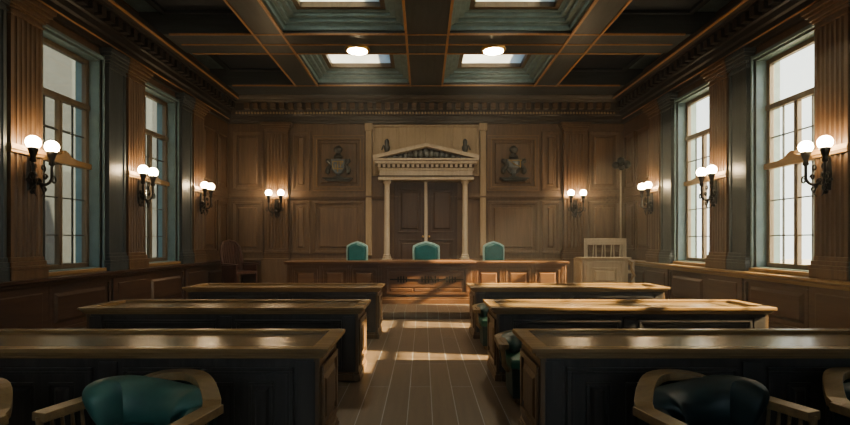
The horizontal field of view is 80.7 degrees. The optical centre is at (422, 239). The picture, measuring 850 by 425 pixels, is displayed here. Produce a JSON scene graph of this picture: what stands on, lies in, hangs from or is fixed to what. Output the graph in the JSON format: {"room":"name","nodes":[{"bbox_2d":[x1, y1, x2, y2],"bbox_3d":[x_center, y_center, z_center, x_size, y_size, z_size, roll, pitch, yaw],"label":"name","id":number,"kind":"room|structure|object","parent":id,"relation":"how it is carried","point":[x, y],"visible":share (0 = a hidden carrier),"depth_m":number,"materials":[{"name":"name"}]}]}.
{"room":"courtroom","nodes":[
{"label":"courtroom","id":0,"kind":"room"},
{"bbox_2d":[45,0,227,267],"bbox_3d":[-5.630,-1.500,5.300,0.420,6.050,17.800,0,0,0],"label":"wall","id":1,"kind":"structure","parent":0,"point":[210,120],"depth_m":10.77,"materials":[{"name":"brown wood"}]},
{"bbox_2d":[0,0,9,281],"bbox_3d":[-5.312,-1.345,6.150,0.215,3.760,0.710,0,0,0],"label":"trim","id":2,"kind":"structure","parent":1,"relation":"attached to","point":[4,264],"depth_m":6.34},
{"bbox_2d":[6,0,56,280],"bbox_3d":[-5.303,-1.345,6.700,0.235,3.760,0.770,0,0,0],"label":"trim","id":3,"kind":"structure","parent":1,"relation":"attached to","point":[26,19],"depth_m":6.67,"materials":[{"name":"brown wood"}]},
{"bbox_2d":[25,135,59,196],"bbox_3d":[-5.140,-0.973,6.700,0.260,0.783,0.503,0,0,0],"label":"wall sconce","id":4,"kind":"object","parent":1,"relation":"attached to","point":[33,143],"visible":1,"depth_m":6.65,"materials":[{"name":"black metal"}]},
{"bbox_2d":[42,24,106,276],"bbox_3d":[-5.575,-1.286,7.730,0.490,3.618,1.480,0,0,0],"label":"window","id":5,"kind":"structure","parent":1,"relation":"in","point":[86,163],"depth_m":8.31,"materials":[{"name":"teal paint"}]},
{"bbox_2d":[0,260,221,328],"bbox_3d":[-5.285,1.022,4.750,0.270,1.005,18.300,0,0,0],"label":"trim","id":6,"kind":"structure","parent":1,"relation":"attached to","point":[53,302],"depth_m":7.68,"materials":[{"name":"brown wood"}]},
{"bbox_2d":[99,47,131,270],"bbox_3d":[-5.312,-1.345,8.720,0.215,3.760,0.710,0,0,0],"label":"trim","id":7,"kind":"structure","parent":1,"relation":"attached to","point":[117,66],"depth_m":8.68,"materials":[{"name":"wood"}]},
{"bbox_2d":[37,0,238,123],"bbox_3d":[-5.180,-3.565,5.150,0.480,0.680,17.500,0,0,0],"label":"trim","id":8,"kind":"structure","parent":1,"relation":"attached to","point":[104,23],"depth_m":9.24,"materials":[{"name":"brown wood"}]},
{"bbox_2d":[126,59,153,268],"bbox_3d":[-5.303,-1.345,9.270,0.235,3.760,0.770,0,0,0],"label":"trim","id":9,"kind":"structure","parent":1,"relation":"attached to","point":[138,75],"depth_m":9.19,"materials":[{"name":"brown wood"}]},
{"bbox_2d":[137,165,157,208],"bbox_3d":[-5.140,-0.973,9.270,0.260,0.783,0.503,0,0,0],"label":"wall sconce","id":10,"kind":"object","parent":1,"relation":"attached to","point":[143,170],"visible":1,"depth_m":9.23,"materials":[{"name":"white glass"}]},
{"bbox_2d":[145,82,180,266],"bbox_3d":[-5.575,-1.286,10.300,0.490,3.618,1.480,0,0,0],"label":"window","id":11,"kind":"structure","parent":1,"relation":"in","point":[167,135],"depth_m":10.94,"materials":[{"name":"grey glass"}]},
{"bbox_2d":[175,93,195,263],"bbox_3d":[-5.312,-1.345,11.290,0.215,3.760,0.710,0,0,0],"label":"trim","id":12,"kind":"structure","parent":1,"relation":"attached to","point":[186,102],"depth_m":11.22,"materials":[{"name":"wood"}]},
{"bbox_2d":[192,99,210,262],"bbox_3d":[-5.303,-1.345,11.840,0.235,3.760,0.770,0,0,0],"label":"trim","id":13,"kind":"structure","parent":1,"relation":"attached to","point":[200,110],"depth_m":11.75,"materials":[{"name":"brown wood"}]},
{"bbox_2d":[199,182,214,215],"bbox_3d":[-5.140,-0.973,11.840,0.260,0.783,0.503,0,0,0],"label":"wall sconce","id":14,"kind":"object","parent":1,"relation":"attached to","point":[205,186],"visible":1,"depth_m":11.80,"materials":[{"name":"black metal"}]},
{"bbox_2d":[204,123,228,250],"bbox_3d":[-5.390,-1.300,13.000,0.060,3.150,1.800,0,0,0],"label":"trim","id":15,"kind":"structure","parent":1,"relation":"attached to","point":[208,136],"depth_m":13.03,"materials":[{"name":"brown wood"}]},
{"bbox_2d":[228,124,623,258],"bbox_3d":[0.080,-1.500,14.050,11.840,6.050,0.300,0,0,0],"label":"wall","id":16,"kind":"structure","parent":0,"point":[315,129],"depth_m":13.90,"materials":[{"name":"brown wood"}]},
{"bbox_2d":[265,190,283,217],"bbox_3d":[-4.020,-0.973,13.600,0.503,0.783,0.260,0,0,0],"label":"wall sconce","id":17,"kind":"object","parent":16,"relation":"attached to","point":[277,209],"visible":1,"depth_m":13.55,"materials":[{"name":"black metal"}]},
{"bbox_2d":[261,122,292,257],"bbox_3d":[-4.020,-1.345,13.773,0.830,3.760,0.255,0,0,0],"label":"trim","id":18,"kind":"structure","parent":16,"relation":"attached to","point":[277,133],"depth_m":13.76,"materials":[{"name":"brown wood"}]},
{"bbox_2d":[322,145,352,181],"bbox_3d":[-2.340,-2.110,13.744,0.800,0.990,0.268,0,0,0],"label":"crest","id":19,"kind":"object","parent":16,"relation":"attached to","point":[338,165],"visible":1,"depth_m":13.74,"materials":[{"name":"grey metal"}]},
{"bbox_2d":[322,177,352,181],"bbox_3d":[-2.340,-1.660,13.727,0.800,0.090,0.235,0,0,0],"label":"shelf","id":20,"kind":"object","parent":19,"relation":"attached to","point":[329,179],"depth_m":13.63,"materials":[{"name":"brown wood"}]},
{"bbox_2d":[238,258,573,282],"bbox_3d":[0.080,1.015,13.730,11.000,1.020,0.340,0,0,0],"label":"trim","id":21,"kind":"structure","parent":16,"relation":"attached to","point":[270,270],"depth_m":13.56,"materials":[{"name":"brown wood"}]},
{"bbox_2d":[227,131,624,253],"bbox_3d":[0.080,-1.325,13.850,11.000,3.400,0.100,0,0,0],"label":"wall paneling","id":22,"kind":"structure","parent":16,"relation":"attached to","point":[338,225],"depth_m":13.86,"materials":[{"name":"brown wood"}]},
{"bbox_2d":[228,95,623,123],"bbox_3d":[0.080,-3.565,13.660,10.960,0.680,0.480,0,0,0],"label":"trim","id":23,"kind":"structure","parent":16,"relation":"attached to","point":[249,109],"depth_m":13.70,"materials":[{"name":"brown wood"}]},
{"bbox_2d":[373,139,478,259],"bbox_3d":[0.080,-0.755,13.570,2.835,3.960,0.620,0,0,0],"label":"door","id":24,"kind":"structure","parent":16,"relation":"in","point":[417,218],"depth_m":13.76,"materials":[{"name":"brown wood"}]},
{"bbox_2d":[365,123,486,254],"bbox_3d":[0.080,-1.400,13.840,3.380,3.650,0.120,0,0,0],"label":"trim","id":25,"kind":"structure","parent":16,"relation":"attached to","point":[399,136],"depth_m":13.88,"materials":[{"name":"brown wood"}]},
{"bbox_2d":[313,135,538,190],"bbox_3d":[0.080,-2.135,13.852,6.264,1.544,0.035,0,0,0],"label":"trim","id":26,"kind":"structure","parent":16,"relation":"attached to","point":[534,139],"depth_m":13.84,"materials":[{"name":"brown wood"}]},
{"bbox_2d":[210,69,642,94],"bbox_3d":[0.080,-4.119,13.225,10.960,0.452,1.350,0,0,0],"label":"trim","id":27,"kind":"structure","parent":16,"relation":"attached to","point":[241,82],"depth_m":12.65,"materials":[{"name":"brown wood"}]},
{"bbox_2d":[499,145,528,181],"bbox_3d":[2.500,-2.110,13.744,0.800,0.990,0.268,0,0,0],"label":"crest","id":28,"kind":"object","parent":16,"relation":"attached to","point":[513,165],"visible":1,"depth_m":13.73,"materials":[{"name":"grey metal"}]},
{"bbox_2d":[499,177,528,181],"bbox_3d":[2.500,-1.660,13.727,0.800,0.090,0.235,0,0,0],"label":"ribbon banner","id":29,"kind":"object","parent":28,"relation":"attached to","point":[504,179],"depth_m":13.63,"materials":[{"name":"brown wood"}]},
{"bbox_2d":[559,122,590,257],"bbox_3d":[4.180,-1.345,13.773,0.830,3.760,0.255,0,0,0],"label":"trim","id":30,"kind":"structure","parent":16,"relation":"attached to","point":[574,133],"depth_m":13.76,"materials":[{"name":"brown wood"}]},
{"bbox_2d":[568,190,586,217],"bbox_3d":[4.180,-0.973,13.600,0.503,0.783,0.260,0,0,0],"label":"wall sconce","id":31,"kind":"object","parent":16,"relation":"attached to","point":[574,209],"visible":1,"depth_m":13.55,"materials":[{"name":"black metal"}]},
{"bbox_2d":[124,0,730,68],"bbox_3d":[0.080,-4.430,5.150,11.840,0.190,18.100,0,0,0],"label":"ceiling","id":32,"kind":"structure","parent":0,"point":[138,5],"depth_m":9.48,"materials":[{"name":"teal paint"}]},
{"bbox_2d":[145,0,234,14],"bbox_3d":[-4.095,-4.277,8.440,1.750,0.125,2.120,0,0,0],"label":"trim","id":33,"kind":"structure","parent":32,"relation":"attached to","point":[164,7],"depth_m":9.19,"materials":[{"name":"brown wood"}]},
{"bbox_2d":[209,55,281,70],"bbox_3d":[-4.095,-4.277,11.565,1.750,0.125,2.170,0,0,0],"label":"trim","id":34,"kind":"structure","parent":32,"relation":"attached to","point":[228,62],"depth_m":12.04,"materials":[{"name":"brown wood"}]},
{"bbox_2d":[223,0,320,86],"bbox_3d":[-2.945,-4.117,4.550,0.750,0.456,16.300,0,0,0],"label":"trim","id":35,"kind":"structure","parent":32,"relation":"attached to","point":[258,16],"depth_m":9.55,"materials":[{"name":"brown wood"}]},
{"bbox_2d":[272,0,400,22],"bbox_3d":[-1.495,-4.206,8.440,2.190,0.262,1.960,0,0,0],"label":"trim","id":36,"kind":"structure","parent":32,"relation":"attached to","point":[287,9],"depth_m":9.22,"materials":[{"name":"teal paint"}]},
{"bbox_2d":[292,0,385,8],"bbox_3d":[-1.495,-4.295,8.440,1.630,0.160,1.400,0,0,0],"label":"window","id":37,"kind":"structure","parent":32,"relation":"attached to","point":[299,4],"depth_m":9.05,"materials":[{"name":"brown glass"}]},
{"bbox_2d":[307,55,405,77],"bbox_3d":[-1.495,-4.206,11.565,2.190,0.262,2.010,0,0,0],"label":"trim","id":38,"kind":"structure","parent":32,"relation":"attached to","point":[317,61],"depth_m":12.37,"materials":[{"name":"teal paint"}]},
{"bbox_2d":[345,44,369,55],"bbox_3d":[-1.340,-3.867,10.220,0.520,0.084,0.520,0,0,0],"label":"recessed light","id":39,"kind":"object","parent":32,"relation":"attached to","point":[355,49],"visible":1,"depth_m":10.12,"materials":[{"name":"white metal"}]},
{"bbox_2d":[322,55,394,67],"bbox_3d":[-1.495,-4.295,11.565,1.630,0.160,1.450,0,0,0],"label":"window","id":40,"kind":"structure","parent":32,"relation":"attached to","point":[332,61],"depth_m":12.02,"materials":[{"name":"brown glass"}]},
{"bbox_2d":[139,12,714,54],"bbox_3d":[0.080,-4.119,9.990,10.960,0.452,1.180,0,0,0],"label":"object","id":41,"kind":"structure","parent":32,"relation":"attached to","point":[195,34],"depth_m":9.60,"materials":[{"name":"brown wood"}]},
{"bbox_2d":[398,0,456,86],"bbox_3d":[0.080,-4.117,4.550,1.000,0.456,16.300,0,0,0],"label":"trim","id":42,"kind":"structure","parent":32,"relation":"attached to","point":[416,16],"depth_m":9.60,"materials":[{"name":"brown wood"}]},
{"bbox_2d":[481,44,505,55],"bbox_3d":[1.440,-3.867,10.220,0.520,0.084,0.520,0,0,0],"label":"recessed light","id":43,"kind":"object","parent":32,"relation":"attached to","point":[494,49],"visible":1,"depth_m":10.12,"materials":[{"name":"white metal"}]},
{"bbox_2d":[457,55,530,67],"bbox_3d":[1.655,-4.295,11.565,1.630,0.160,1.450,0,0,0],"label":"window","id":44,"kind":"structure","parent":32,"relation":"attached to","point":[465,61],"depth_m":12.02,"materials":[{"name":"white glass"}]},
{"bbox_2d":[446,55,546,77],"bbox_3d":[1.655,-4.206,11.565,2.190,0.262,2.010,0,0,0],"label":"trim","id":45,"kind":"structure","parent":32,"relation":"attached to","point":[534,61],"depth_m":12.37,"materials":[{"name":"teal paint"}]},
{"bbox_2d":[469,0,562,8],"bbox_3d":[1.655,-4.295,8.440,1.630,0.160,1.400,0,0,0],"label":"window","id":46,"kind":"structure","parent":32,"relation":"attached to","point":[474,4],"depth_m":9.05,"materials":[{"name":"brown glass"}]},
{"bbox_2d":[454,0,582,22],"bbox_3d":[1.655,-4.206,8.440,2.190,0.262,1.960,0,0,0],"label":"trim","id":47,"kind":"structure","parent":32,"relation":"attached to","point":[567,9],"depth_m":9.22,"materials":[{"name":"teal paint"}]},
{"bbox_2d":[532,0,632,86],"bbox_3d":[3.105,-4.117,4.550,0.750,0.456,16.300,0,0,0],"label":"beam","id":48,"kind":"structure","parent":32,"relation":"attached to","point":[592,16],"depth_m":9.55,"materials":[{"name":"brown wood"}]},
{"bbox_2d":[571,55,643,70],"bbox_3d":[4.255,-4.277,11.565,1.750,0.125,2.170,0,0,0],"label":"ceiling panel","id":49,"kind":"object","parent":32,"relation":"attached to","point":[588,62],"depth_m":12.04,"materials":[{"name":"brown wood"}]},
{"bbox_2d":[620,0,709,14],"bbox_3d":[4.255,-4.277,8.440,1.750,0.125,2.120,0,0,0],"label":"ceiling panel","id":50,"kind":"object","parent":32,"relation":"attached to","point":[636,7],"depth_m":9.19,"materials":[{"name":"brown wood"}]},
{"bbox_2d":[336,319,520,424],"bbox_3d":[0.080,1.625,5.150,11.800,0.200,18.100,0,0,0],"label":"floor","id":51,"kind":"structure","parent":0,"point":[417,371],"depth_m":5.31,"materials":[{"name":"brown wood"}]},
{"bbox_2d":[0,378,12,424],"bbox_3d":[-2.704,1.186,2.735,0.970,0.684,0.720,0,0,10],"label":"tub chair","id":52,"kind":"object","parent":51,"relation":"on","point":[6,392],"visible":1,"depth_m":2.83,"materials":[{"name":"brown wood"}]},
{"bbox_2d":[32,369,223,424],"bbox_3d":[-1.606,1.186,2.936,0.970,0.684,0.720,0,0,14],"label":"tub chair","id":53,"kind":"object","parent":51,"relation":"on","point":[170,396],"visible":1,"depth_m":2.96,"materials":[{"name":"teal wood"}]},
{"bbox_2d":[82,375,202,424],"bbox_3d":[-1.630,0.983,3.018,0.815,0.278,0.360,0,0,12],"label":"cushion","id":54,"kind":"object","parent":53,"relation":"on","point":[120,399],"depth_m":2.97,"materials":[{"name":"green leather"}]},
{"bbox_2d":[0,329,344,424],"bbox_3d":[-2.170,1.125,3.720,3.070,0.800,0.760,0,0,0],"label":"desk","id":55,"kind":"object","parent":51,"relation":"on","point":[261,376],"visible":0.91,"depth_m":3.40,"materials":[{"name":"brown wood"}]},
{"bbox_2d":[78,299,370,380],"bbox_3d":[-2.170,1.125,5.740,3.070,0.800,0.760,0,0,0],"label":"desk","id":56,"kind":"object","parent":51,"relation":"on","point":[349,315],"visible":0.5,"depth_m":5.42,"materials":[{"name":"brown wood"}]},
{"bbox_2d":[182,283,384,338],"bbox_3d":[-2.170,1.125,8.060,3.070,0.800,0.760,0,0,0],"label":"desk","id":57,"kind":"object","parent":51,"relation":"on","point":[372,291],"visible":0.39,"depth_m":7.72,"materials":[{"name":"brown wood"}]},
{"bbox_2d":[382,304,468,318],"bbox_3d":[0.080,1.458,10.435,7.040,0.135,1.630,0,0,0],"label":"step","id":58,"kind":"structure","parent":51,"relation":"on","point":[389,311],"depth_m":9.72,"materials":[{"name":"brown wood"}]},
{"bbox_2d":[284,260,569,303],"bbox_3d":[0.080,0.925,11.280,6.400,0.930,0.960,0,0,0],"label":"bench","id":59,"kind":"object","parent":58,"relation":"on","point":[406,281],"visible":0.66,"depth_m":11.22,"materials":[{"name":"brown wood"}]},
{"bbox_2d":[472,303,488,348],"bbox_3d":[1.125,1.231,7.260,0.849,0.594,0.730,0,0,0],"label":"tub chair","id":60,"kind":"object","parent":51,"relation":"on","point":[480,310],"visible":0.27,"depth_m":6.99,"materials":[{"name":"brown wood"}]},
{"bbox_2d":[477,303,488,316],"bbox_3d":[1.125,1.028,7.383,0.780,0.195,0.453,0,0,0],"label":"cushion","id":61,"kind":"object","parent":60,"relation":"on","point":[484,309],"depth_m":7.22,"materials":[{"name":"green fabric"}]},
{"bbox_2d":[494,330,520,402],"bbox_3d":[1.125,1.231,4.960,0.849,0.594,0.730,0,0,0],"label":"tub chair","id":62,"kind":"object","parent":51,"relation":"on","point":[508,344],"visible":0.24,"depth_m":4.72,"materials":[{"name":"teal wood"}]},
{"bbox_2d":[501,331,520,352],"bbox_3d":[1.125,1.028,5.083,0.780,0.195,0.453,0,0,0],"label":"cushion","id":63,"kind":"object","parent":62,"relation":"on","point":[514,343],"depth_m":4.94,"materials":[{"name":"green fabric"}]},
{"bbox_2d":[466,283,669,338],"bbox_3d":[2.265,1.125,8.060,3.070,0.800,0.760,0,0,0],"label":"desk","id":64,"kind":"object","parent":51,"relation":"on","point":[478,292],"visible":0.35,"depth_m":7.73,"materials":[{"name":"brown wood"}]},
{"bbox_2d":[483,299,776,380],"bbox_3d":[2.265,1.125,5.740,3.070,0.800,0.760,0,0,0],"label":"desk","id":65,"kind":"object","parent":51,"relation":"on","point":[503,314],"visible":0.44,"depth_m":5.42,"materials":[{"name":"brown wood"}]},
{"bbox_2d":[512,329,849,424],"bbox_3d":[2.265,1.125,3.720,3.070,0.800,0.760,0,0,0],"label":"desk","id":66,"kind":"object","parent":51,"relation":"on","point":[568,376],"visible":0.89,"depth_m":3.40,"materials":[{"name":"brown wood"}]},
{"bbox_2d":[633,369,819,424],"bbox_3d":[1.647,1.186,2.926,0.970,0.684,0.720,0,0,-17],"label":"tub chair","id":67,"kind":"object","parent":51,"relation":"on","point":[662,396],"visible":1,"depth_m":2.96,"materials":[{"name":"black leather"}]},
{"bbox_2d":[649,375,769,424],"bbox_3d":[1.667,0.983,3.010,0.815,0.278,0.360,0,0,-15],"label":"cushion","id":68,"kind":"object","parent":67,"relation":"on","point":[693,399],"depth_m":2.97,"materials":[{"name":"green leather"}]},
{"bbox_2d":[822,367,849,424],"bbox_3d":[2.826,1.186,2.976,0.970,0.684,0.720,0,0,-14],"label":"tub chair","id":69,"kind":"object","parent":51,"relation":"on","point":[835,380],"visible":1,"depth_m":3.01,"materials":[{"name":"brown wood"}]},
{"bbox_2d":[843,382,849,424],"bbox_3d":[2.850,0.983,3.058,0.815,0.278,0.360,0,0,-12],"label":"cushion","id":70,"kind":"object","parent":69,"relation":"on","point":[846,386],"depth_m":2.98,"materials":[{"name":"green leather"}]},
{"bbox_3d":[0.080,1.375,12.510,10.600,0.300,2.520,0,0,0],"label":"trim","id":71,"kind":"structure","parent":51,"relation":"on","visible":0},
{"bbox_2d":[220,239,259,282],"bbox_3d":[-4.500,0.603,12.166,0.709,1.245,0.749,0,0,28],"label":"chair","id":72,"kind":"object","parent":71,"relation":"on","point":[229,254],"visible":0.76,"depth_m":12.26,"materials":[{"name":"red wood"}]},
{"bbox_2d":[346,241,367,259],"bbox_3d":[-1.660,0.627,12.360,0.598,1.198,0.580,0,0,0],"label":"chair","id":73,"kind":"object","parent":71,"relation":"on","point":[357,250],"visible":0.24,"depth_m":12.49,"materials":[{"name":"teal leather"}]},
{"bbox_2d":[412,241,439,259],"bbox_3d":[0.080,0.625,12.360,0.742,1.201,0.580,0,0,0],"label":"chair","id":74,"kind":"object","parent":71,"relation":"on","point":[425,250],"visible":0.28,"depth_m":12.49,"materials":[{"name":"teal leather"}]},
{"bbox_2d":[483,241,504,259],"bbox_3d":[1.780,0.627,12.360,0.598,1.198,0.580,0,0,0],"label":"chair","id":75,"kind":"object","parent":71,"relation":"on","point":[493,250],"visible":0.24,"depth_m":12.49,"materials":[{"name":"teal leather"}]},
{"bbox_2d":[574,257,635,282],"bbox_3d":[4.197,0.810,11.630,1.295,0.830,0.680,0,0,0],"label":"box","id":76,"kind":"object","parent":71,"relation":"on","point":[586,269],"visible":0.7,"depth_m":11.35,"materials":[{"name":"brown wood"}]},
{"bbox_2d":[584,238,634,282],"bbox_3d":[4.700,0.590,12.610,1.080,1.270,0.640,0,0,0],"label":"chair","id":77,"kind":"object","parent":71,"relation":"on","point":[587,241],"visible":0.42,"depth_m":12.88,"materials":[{"name":"brown wood"}]},
{"bbox_2d":[624,0,811,260],"bbox_3d":[5.790,-1.500,5.300,0.420,6.050,17.800,0,0,0],"label":"wall","id":78,"kind":"structure","parent":0,"point":[640,120],"depth_m":12.54,"materials":[{"name":"brown wood"}]},
{"bbox_2d":[623,124,647,250],"bbox_3d":[5.550,-1.300,13.000,0.060,3.150,1.800,0,0,0],"label":"trim","id":79,"kind":"structure","parent":78,"relation":"attached to","point":[642,137],"depth_m":13.03,"materials":[{"name":"brown wood"}]},
{"bbox_2d":[638,182,652,213],"bbox_3d":[5.300,-0.973,11.840,0.260,0.783,0.503,0,0,0],"label":"wall sconce","id":80,"kind":"object","parent":78,"relation":"attached to","point":[647,186],"visible":1,"depth_m":11.80,"materials":[{"name":"white glass"}]},
{"bbox_2d":[642,99,660,262],"bbox_3d":[5.463,-1.345,11.840,0.235,3.760,0.770,0,0,0],"label":"trim","id":81,"kind":"structure","parent":78,"relation":"attached to","point":[652,110],"depth_m":11.77,"materials":[{"name":"brown wood"}]},
{"bbox_2d":[655,93,677,263],"bbox_3d":[5.473,-1.345,11.290,0.215,3.760,0.710,0,0,0],"label":"trim","id":82,"kind":"structure","parent":78,"relation":"attached to","point":[666,102],"depth_m":11.23,"materials":[{"name":"wood"}]},
{"bbox_2d":[673,82,708,266],"bbox_3d":[5.735,-1.286,10.300,0.490,3.618,1.480,0,0,0],"label":"window","id":83,"kind":"structure","parent":78,"relation":"in","point":[688,180],"depth_m":10.94,"materials":[{"name":"white glass"}]},
{"bbox_2d":[696,165,717,208],"bbox_3d":[5.300,-0.973,9.270,0.260,0.783,0.503,0,0,0],"label":"wall sconce","id":84,"kind":"object","parent":78,"relation":"attached to","point":[711,170],"visible":1,"depth_m":9.23,"materials":[{"name":"white glass"}]},
{"bbox_2d":[700,59,728,268],"bbox_3d":[5.463,-1.345,9.270,0.235,3.760,0.770,0,0,0],"label":"trim","id":85,"kind":"structure","parent":78,"relation":"attached to","point":[717,77],"depth_m":9.22,"materials":[{"name":"brown wood"}]},
{"bbox_2d":[613,0,819,123],"bbox_3d":[5.340,-3.565,5.150,0.480,0.680,17.500,0,0,0],"label":"trim","id":86,"kind":"structure","parent":78,"relation":"attached to","point":[744,23],"depth_m":9.25,"materials":[{"name":"brown wood"}]},
{"bbox_2d":[628,259,849,328],"bbox_3d":[5.445,1.022,4.750,0.270,1.005,18.300,0,0,0],"label":"trim","id":87,"kind":"structure","parent":78,"relation":"attached to","point":[801,302],"depth_m":7.79,"materials":[{"name":"brown wood"}]},
{"bbox_2d":[723,47,755,270],"bbox_3d":[5.473,-1.345,8.720,0.215,3.760,0.710,0,0,0],"label":"trim","id":88,"kind":"structure","parent":78,"relation":"attached to","point":[737,66],"depth_m":8.69,"materials":[{"name":"wood"}]},
{"bbox_2d":[749,24,814,276],"bbox_3d":[5.735,-1.286,7.730,0.490,3.618,1.480,0,0,0],"label":"window","id":89,"kind":"structure","parent":78,"relation":"in","point":[766,163],"depth_m":8.30,"materials":[{"name":"teal paint"}]},
{"bbox_2d":[798,135,833,196],"bbox_3d":[5.300,-0.973,6.700,0.260,0.783,0.503,0,0,0],"label":"wall sconce","id":90,"kind":"object","parent":78,"relation":"attached to","point":[824,143],"visible":1,"depth_m":6.65,"materials":[{"name":"black metal"}]},
{"bbox_2d":[800,0,849,280],"bbox_3d":[5.463,-1.345,6.700,0.235,3.760,0.770,0,0,0],"label":"trim","id":91,"kind":"structure","parent":78,"relation":"attached to","point":[830,18],"depth_m":6.66,"materials":[{"name":"brown wood"}]},
{"label":"outside","id":92,"kind":"structure","parent":0,"visible":0},
{"bbox_2d":[780,259,811,264],"bbox_3d":[0.080,1.935,7.500,80.000,0.380,75.000,0,0,0],"label":"ground","id":93,"kind":"structure","parent":92,"point":[789,261],"depth_m":40.58,"materials":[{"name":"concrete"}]},
{"bbox_2d":[43,44,156,264],"bbox_3d":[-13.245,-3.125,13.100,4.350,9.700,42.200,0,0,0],"label":"window panes","id":94,"kind":"structure","parent":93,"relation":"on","point":[58,69],"depth_m":15.81,"materials":[{"name":"glass"}]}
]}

